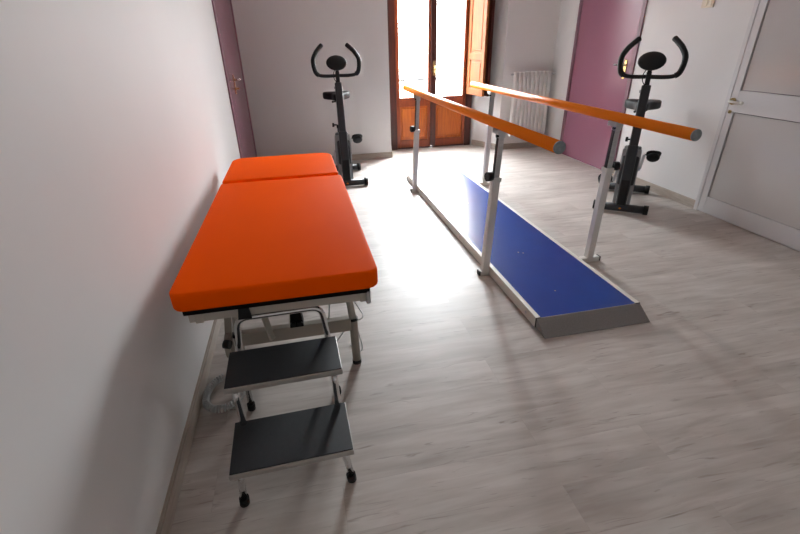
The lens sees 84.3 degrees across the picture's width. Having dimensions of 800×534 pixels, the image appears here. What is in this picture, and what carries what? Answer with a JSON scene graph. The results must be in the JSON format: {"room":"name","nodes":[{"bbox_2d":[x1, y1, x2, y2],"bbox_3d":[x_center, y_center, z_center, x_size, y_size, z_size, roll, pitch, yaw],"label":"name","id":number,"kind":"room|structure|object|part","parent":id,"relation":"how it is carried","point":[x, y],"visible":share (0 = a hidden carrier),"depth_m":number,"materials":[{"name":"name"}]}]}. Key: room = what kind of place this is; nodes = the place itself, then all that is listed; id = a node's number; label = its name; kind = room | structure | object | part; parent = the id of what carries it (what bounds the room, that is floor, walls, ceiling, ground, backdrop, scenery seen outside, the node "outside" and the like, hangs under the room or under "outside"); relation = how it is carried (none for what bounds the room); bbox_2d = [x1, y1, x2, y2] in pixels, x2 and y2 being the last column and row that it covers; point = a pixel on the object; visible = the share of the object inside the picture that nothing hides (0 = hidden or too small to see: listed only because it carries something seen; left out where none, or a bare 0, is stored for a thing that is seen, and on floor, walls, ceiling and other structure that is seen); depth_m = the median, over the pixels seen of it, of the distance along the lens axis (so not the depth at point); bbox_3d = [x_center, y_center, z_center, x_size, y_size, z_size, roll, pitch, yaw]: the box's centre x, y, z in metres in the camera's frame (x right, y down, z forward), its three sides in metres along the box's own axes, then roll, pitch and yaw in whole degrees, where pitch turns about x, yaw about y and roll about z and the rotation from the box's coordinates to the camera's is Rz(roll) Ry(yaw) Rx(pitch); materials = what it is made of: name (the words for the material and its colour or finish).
{"room":"care facility","nodes":[
{"label":"care facility","id":0,"kind":"room"},
{"bbox_2d":[0,0,239,533],"bbox_3d":[-1.246,-0.979,1.961,0.250,3.000,8.920,-7,28,-11],"label":"wall","id":1,"kind":"structure","parent":0,"point":[118,139],"depth_m":1.28,"materials":[{"name":"paint"}]},
{"bbox_2d":[156,319,221,533],"bbox_3d":[-0.863,0.762,1.751,0.014,0.081,6.350,-7,28,-11],"label":"baseboard","id":2,"kind":"structure","parent":1,"relation":"attached to","point":[165,523],"depth_m":1.81,"materials":[{"name":"white wood"}]},
{"bbox_2d":[211,0,256,157],"bbox_3d":[-1.754,-1.990,4.831,0.092,2.200,1.590,-7,28,-11],"label":"door","id":3,"kind":"structure","parent":1,"relation":"in","point":[222,9],"depth_m":4.67,"materials":[{"name":"purple paint"}]},
{"bbox_2d":[231,0,560,156],"bbox_3d":[0.035,-3.085,6.008,4.235,3.000,0.630,-7,28,-11],"label":"wall","id":4,"kind":"structure","parent":0,"point":[290,114],"depth_m":5.79,"materials":[{"name":"paint"}]},
{"bbox_2d":[332,146,391,159],"bbox_3d":[-1.032,-1.622,6.402,1.955,0.081,0.514,-7,28,-11],"label":"baseboard","id":5,"kind":"structure","parent":4,"relation":"attached to","point":[381,154],"depth_m":6.29,"materials":[{"name":"grey wood"}]},
{"bbox_2d":[387,0,494,149],"bbox_3d":[0.538,-3.018,6.130,1.345,2.750,0.575,-7,28,-11],"label":"french door","id":6,"kind":"structure","parent":4,"relation":"in","point":[439,125],"depth_m":6.44,"materials":[{"name":"brown wood"}]},
{"bbox_3d":[0.188,-3.046,6.279,0.530,2.633,0.060,-7,28,-11],"label":"sash","id":7,"kind":"part","parent":6,"relation":"part of","materials":[{"name":"brown wood"}]},
{"bbox_3d":[0.208,-2.188,6.717,0.440,0.510,0.035,-7,28,-11],"label":"panel","id":8,"kind":"part","parent":6,"relation":"part of","materials":[{"name":"brown wood"}]},
{"bbox_3d":[0.496,-2.858,6.356,0.030,0.200,0.061,-7,28,-11],"label":"handle","id":9,"kind":"part","parent":6,"relation":"part of","materials":[{"name":"gold metal"}]},
{"bbox_3d":[0.742,-2.252,6.818,0.428,0.510,0.035,-7,28,-11],"label":"panel","id":10,"kind":"part","parent":6,"relation":"part of","materials":[{"name":"brown wood"}]},
{"bbox_3d":[0.722,-3.110,6.380,0.518,2.633,0.060,-7,28,-11],"label":"sash","id":11,"kind":"part","parent":6,"relation":"part of","materials":[{"name":"brown wood"}]},
{"bbox_3d":[1.074,-3.352,6.029,0.025,1.725,0.328,-11,29,-18],"label":"panel","id":12,"kind":"part","parent":6,"relation":"part of","materials":[{"name":"brown wood"}]},
{"bbox_2d":[466,0,489,96],"bbox_3d":[1.074,-3.352,6.029,0.035,1.885,0.460,-11,29,-18],"label":"shutter","id":13,"kind":"object","parent":6,"relation":"attached to","point":[478,11],"depth_m":6.15,"materials":[{"name":"brown wood"}]},
{"bbox_2d":[484,0,494,96],"bbox_3d":[1.149,-3.358,6.036,0.038,1.891,0.442,-11,29,-19],"label":"shutter","id":14,"kind":"object","parent":6,"relation":"attached to","point":[489,5],"depth_m":5.94,"materials":[{"name":"brown wood"}]},
{"bbox_2d":[471,139,538,148],"bbox_3d":[1.711,-1.860,6.744,1.260,0.081,0.346,5,28,13],"label":"baseboard","id":15,"kind":"structure","parent":4,"relation":"attached to","point":[473,142],"depth_m":6.72,"materials":[{"name":"grey wood"}]},
{"bbox_2d":[508,71,554,136],"bbox_3d":[1.860,-2.350,6.385,0.647,0.875,0.156,-7,28,-11],"label":"radiator","id":16,"kind":"object","parent":4,"relation":"attached to","point":[530,115],"visible":0.73,"depth_m":6.31,"materials":[{"name":"metal"}]},
{"bbox_2d":[170,144,799,533],"bbox_3d":[0.974,0.138,3.082,4.835,0.100,9.020,-7,28,-11],"label":"floor","id":17,"kind":"structure","parent":0,"point":[463,418],"depth_m":2.10,"materials":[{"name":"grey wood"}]},
{"bbox_2d":[202,373,245,412],"bbox_3d":[-0.823,0.558,2.184,0.207,0.044,0.430,2,27,7],"label":"coiled cord","id":18,"kind":"object","parent":17,"relation":"on","point":[206,402],"visible":0.77,"depth_m":2.05,"materials":[{"name":"grey plastic"}]},
{"bbox_2d":[169,153,377,364],"bbox_3d":[-0.658,-0.072,2.651,0.742,0.740,2.075,-7,28,-11],"label":"table","id":19,"kind":"object","parent":17,"relation":"on","point":[280,232],"visible":0.97,"depth_m":1.93,"materials":[{"name":"orange leather"}]},
{"bbox_3d":[-0.788,0.353,2.016,0.032,0.042,0.040,3,27,7],"label":"bracket knob","id":20,"kind":"part","parent":19,"relation":"part of","materials":[{"name":"black plastic"}]},
{"bbox_3d":[-0.646,0.182,2.045,0.085,0.357,0.030,9,29,19],"label":"lift arm","id":21,"kind":"part","parent":19,"relation":"part of","materials":[{"name":"beige metal"}]},
{"bbox_2d":[169,175,377,311],"bbox_3d":[-0.590,-0.216,2.200,0.742,0.075,1.387,-7,28,-11],"label":"cushion","id":22,"kind":"object","parent":19,"relation":"on","point":[282,240],"depth_m":1.83,"materials":[{"name":"orange leather"}]},
{"bbox_3d":[-0.652,-0.305,2.487,0.685,0.023,1.958,-7,28,-11],"label":"board","id":23,"kind":"part","parent":19,"relation":"part of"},
{"bbox_3d":[-0.656,-0.270,2.500,0.655,0.053,1.925,-7,28,-11],"label":"frame","id":24,"kind":"part","parent":19,"relation":"part of","materials":[{"name":"beige metal"}]},
{"bbox_2d":[222,153,337,183],"bbox_3d":[-0.828,-0.685,3.124,0.728,0.075,0.636,-7,28,-11],"label":"cushion","id":25,"kind":"object","parent":19,"relation":"on","point":[251,169],"depth_m":3.03,"materials":[{"name":"orange leather"}]},
{"bbox_2d":[291,321,301,326],"bbox_3d":[-0.486,0.267,2.074,0.054,0.023,0.015,-7,28,-11],"label":"socket","id":26,"kind":"object","parent":19,"relation":"attached to","point":[293,323],"depth_m":2.07,"materials":[{"name":"black plastic"}]},
{"bbox_3d":[-0.552,0.015,2.267,0.064,0.325,0.572,-7,28,-11],"label":"lift motor","id":27,"kind":"part","parent":19,"relation":"part of","materials":[{"name":"black plastic"}]},
{"bbox_3d":[-0.230,0.369,2.256,0.045,0.258,0.041,-7,28,-11],"label":"leg","id":28,"kind":"part","parent":19,"relation":"part of","materials":[{"name":"beige metal"}]},
{"bbox_2d":[223,306,356,507],"bbox_3d":[-0.438,0.493,1.736,0.442,0.559,0.548,-7,28,-11],"label":"step stool","id":29,"kind":"object","parent":17,"relation":"on","point":[274,443],"visible":0.94,"depth_m":1.66,"materials":[{"name":"metal"}]},
{"bbox_3d":[-0.599,0.622,1.671,0.042,0.356,0.373,-7,28,-11],"label":"leg","id":30,"kind":"part","parent":29,"relation":"part of","materials":[{"name":"silver metal"}]},
{"bbox_3d":[-0.239,0.575,1.746,0.041,0.356,0.373,-8,28,-14],"label":"leg","id":31,"kind":"part","parent":29,"relation":"part of","materials":[{"name":"silver metal"}]},
{"bbox_2d":[311,43,367,185],"bbox_3d":[-0.697,-1.764,5.121,0.545,1.488,0.824,-6,28,-10],"label":"exercise bike","id":32,"kind":"object","parent":17,"relation":"on","point":[342,152],"visible":0.91,"depth_m":4.98,"materials":[{"name":"grey paint"}]},
{"bbox_3d":[-0.746,-2.025,5.237,0.325,0.080,0.370,-6,28,-10],"label":"seat","id":33,"kind":"part","parent":32,"relation":"part of","materials":[{"name":"black leather"}]},
{"bbox_3d":[-0.680,-2.034,4.849,0.060,0.207,0.074,-6,28,-10],"label":"stem","id":34,"kind":"part","parent":32,"relation":"part of","materials":[{"name":"black plastic"}]},
{"bbox_3d":[-0.695,-1.252,5.075,0.028,0.500,0.160,-6,28,-10],"label":"trim","id":35,"kind":"part","parent":32,"relation":"part of","materials":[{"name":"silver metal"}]},
{"bbox_3d":[-0.574,-1.265,5.096,0.028,0.500,0.160,-6,28,-10],"label":"trim","id":36,"kind":"part","parent":32,"relation":"part of","materials":[{"name":"silver metal"}]},
{"bbox_2d":[403,81,701,338],"bbox_3d":[0.823,-0.864,3.770,0.962,1.062,3.385,-7,28,-11],"label":"bars","id":37,"kind":"object","parent":17,"relation":"on","point":[555,289],"visible":1,"depth_m":3.04,"materials":[{"name":"orange wood"}]},
{"bbox_3d":[0.168,-1.156,4.775,0.077,0.632,0.050,-7,28,-11],"label":"post","id":38,"kind":"part","parent":37,"relation":"part of","materials":[{"name":"grey metal"}]},
{"bbox_3d":[0.452,-0.376,3.917,0.030,0.066,3.145,-7,28,-11],"label":"rail","id":39,"kind":"part","parent":37,"relation":"part of","materials":[{"name":"grey metal"}]},
{"bbox_3d":[0.409,-1.277,3.497,0.062,0.062,3.202,-7,28,-11],"label":"handrail","id":40,"kind":"part","parent":37,"relation":"part of","materials":[{"name":"orange paint"}]},
{"bbox_3d":[0.968,-1.252,4.926,0.066,0.631,0.050,-7,28,-11],"label":"post","id":41,"kind":"part","parent":37,"relation":"part of","materials":[{"name":"grey metal"}]},
{"bbox_3d":[0.586,-0.581,2.832,0.069,0.057,0.060,-10,29,-17],"label":"adjusting knob","id":42,"kind":"part","parent":37,"relation":"part of","materials":[{"name":"black plastic"}]},
{"bbox_3d":[0.610,-0.277,2.999,0.079,0.672,0.050,-7,28,-11],"label":"post","id":43,"kind":"part","parent":37,"relation":"part of","materials":[{"name":"grey metal"}]},
{"bbox_3d":[1.086,-0.452,4.037,0.030,0.066,3.145,-7,28,-11],"label":"rail","id":44,"kind":"part","parent":37,"relation":"part of","materials":[{"name":"grey metal"}]},
{"bbox_3d":[1.186,-1.393,3.688,0.062,0.062,3.205,-7,28,-11],"label":"handrail","id":45,"kind":"part","parent":37,"relation":"part of","materials":[{"name":"orange paint"}]},
{"bbox_3d":[1.123,0.308,2.561,0.672,0.065,0.113,-7,28,-11],"label":"ramp panel","id":46,"kind":"part","parent":37,"relation":"part of","materials":[{"name":"grey metal"}]},
{"bbox_3d":[1.409,-0.373,3.150,0.067,0.671,0.050,-7,28,-11],"label":"post","id":47,"kind":"part","parent":37,"relation":"part of","materials":[{"name":"grey metal"}]},
{"bbox_3d":[1.445,-0.684,2.994,0.069,0.057,0.060,-3,27,-4],"label":"adjusting knob","id":48,"kind":"part","parent":37,"relation":"part of","materials":[{"name":"black plastic"}]},
{"bbox_2d":[592,36,688,214],"bbox_3d":[2.249,-1.344,4.175,0.545,1.488,0.824,12,30,25],"label":"exercise bike","id":49,"kind":"object","parent":17,"relation":"on","point":[630,162],"visible":0.91,"depth_m":4.07,"materials":[{"name":"grey paint"}]},
{"bbox_3d":[2.079,-0.859,4.189,0.028,0.500,0.160,12,30,25],"label":"trim","id":50,"kind":"part","parent":49,"relation":"part of","materials":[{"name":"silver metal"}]},
{"bbox_3d":[2.189,-0.835,4.137,0.028,0.500,0.160,12,30,25],"label":"trim","id":51,"kind":"part","parent":49,"relation":"part of","materials":[{"name":"black plastic"}]},
{"bbox_3d":[2.351,-1.568,4.287,0.325,0.080,0.370,12,30,25],"label":"seat","id":52,"kind":"part","parent":49,"relation":"part of","materials":[{"name":"black leather"}]},
{"bbox_3d":[2.186,-1.618,3.913,0.060,0.207,0.074,12,30,25],"label":"stem","id":53,"kind":"part","parent":49,"relation":"part of","materials":[{"name":"black plastic"}]},
{"bbox_2d":[544,0,799,251],"bbox_3d":[3.131,-1.502,2.788,0.250,3.000,8.920,-7,28,-11],"label":"wall","id":54,"kind":"structure","parent":0,"point":[713,37],"depth_m":4.26,"materials":[{"name":"paint"}]},
{"bbox_2d":[560,0,647,172],"bbox_3d":[2.387,-2.378,5.349,0.094,2.250,1.225,-7,28,-11],"label":"door","id":55,"kind":"structure","parent":54,"relation":"in","point":[604,28],"depth_m":5.37,"materials":[{"name":"purple paint"}]},
{"bbox_3d":[2.503,-2.202,4.924,0.008,0.190,0.040,-7,28,-11],"label":"handle plate","id":56,"kind":"part","parent":55,"relation":"part of","materials":[{"name":"gold metal"}]},
{"bbox_2d":[612,171,695,207],"bbox_3d":[2.696,-0.871,4.775,0.014,0.081,1.230,-7,28,-11],"label":"baseboard","id":57,"kind":"structure","parent":54,"relation":"attached to","point":[667,193],"depth_m":4.54,"materials":[{"name":"grey wood"}]},
{"bbox_2d":[701,0,714,7],"bbox_3d":[2.694,-2.319,3.861,0.016,0.090,0.130,-7,28,-11],"label":"light switch","id":58,"kind":"object","parent":54,"relation":"attached to","point":[705,3],"visible":1,"depth_m":3.86,"materials":[{"name":"beige plastic"}]},
{"bbox_2d":[693,0,799,250],"bbox_3d":[2.934,-1.233,3.148,0.105,2.200,1.375,-7,28,-11],"label":"door","id":59,"kind":"structure","parent":54,"relation":"in","point":[750,181],"depth_m":3.52,"materials":[{"name":"white paint"}]},
{"bbox_3d":[2.966,-1.236,3.154,0.040,2.200,1.375,-7,28,-11],"label":"frame","id":60,"kind":"part","parent":59,"relation":"part of","materials":[{"name":"white paint"}]},
{"bbox_3d":[2.795,-1.368,3.670,0.058,0.026,0.154,-7,28,-11],"label":"handle","id":61,"kind":"part","parent":59,"relation":"part of","materials":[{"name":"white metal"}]},
{"bbox_3d":[2.975,-0.745,3.454,0.026,0.736,1.066,-7,28,-11],"label":"panel","id":62,"kind":"part","parent":59,"relation":"part of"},
{"bbox_3d":[2.955,-1.643,2.993,0.026,0.920,1.066,-7,28,-11],"label":"panel","id":63,"kind":"part","parent":59,"relation":"part of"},
{"label":"outside","id":64,"kind":"structure","parent":0,"visible":0},
{"bbox_3d":[0.362,-2.087,7.608,5.200,0.190,1.070,-7,28,-11],"label":"balcony","id":65,"kind":"object","parent":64,"visible":0},
{"bbox_2d":[399,77,461,96],"bbox_3d":[0.354,-2.795,7.746,5.000,0.945,0.040,-7,28,-11],"label":"balcony railing","id":66,"kind":"object","parent":65,"relation":"on","point":[440,78],"visible":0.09,"depth_m":7.59,"materials":[{"name":"metal"}]},
{"bbox_3d":[0.354,-2.795,7.746,5.000,0.945,0.040,-7,28,-11],"label":"rail","id":67,"kind":"part","parent":66,"relation":"part of","materials":[{"name":"metal"}]}
]}

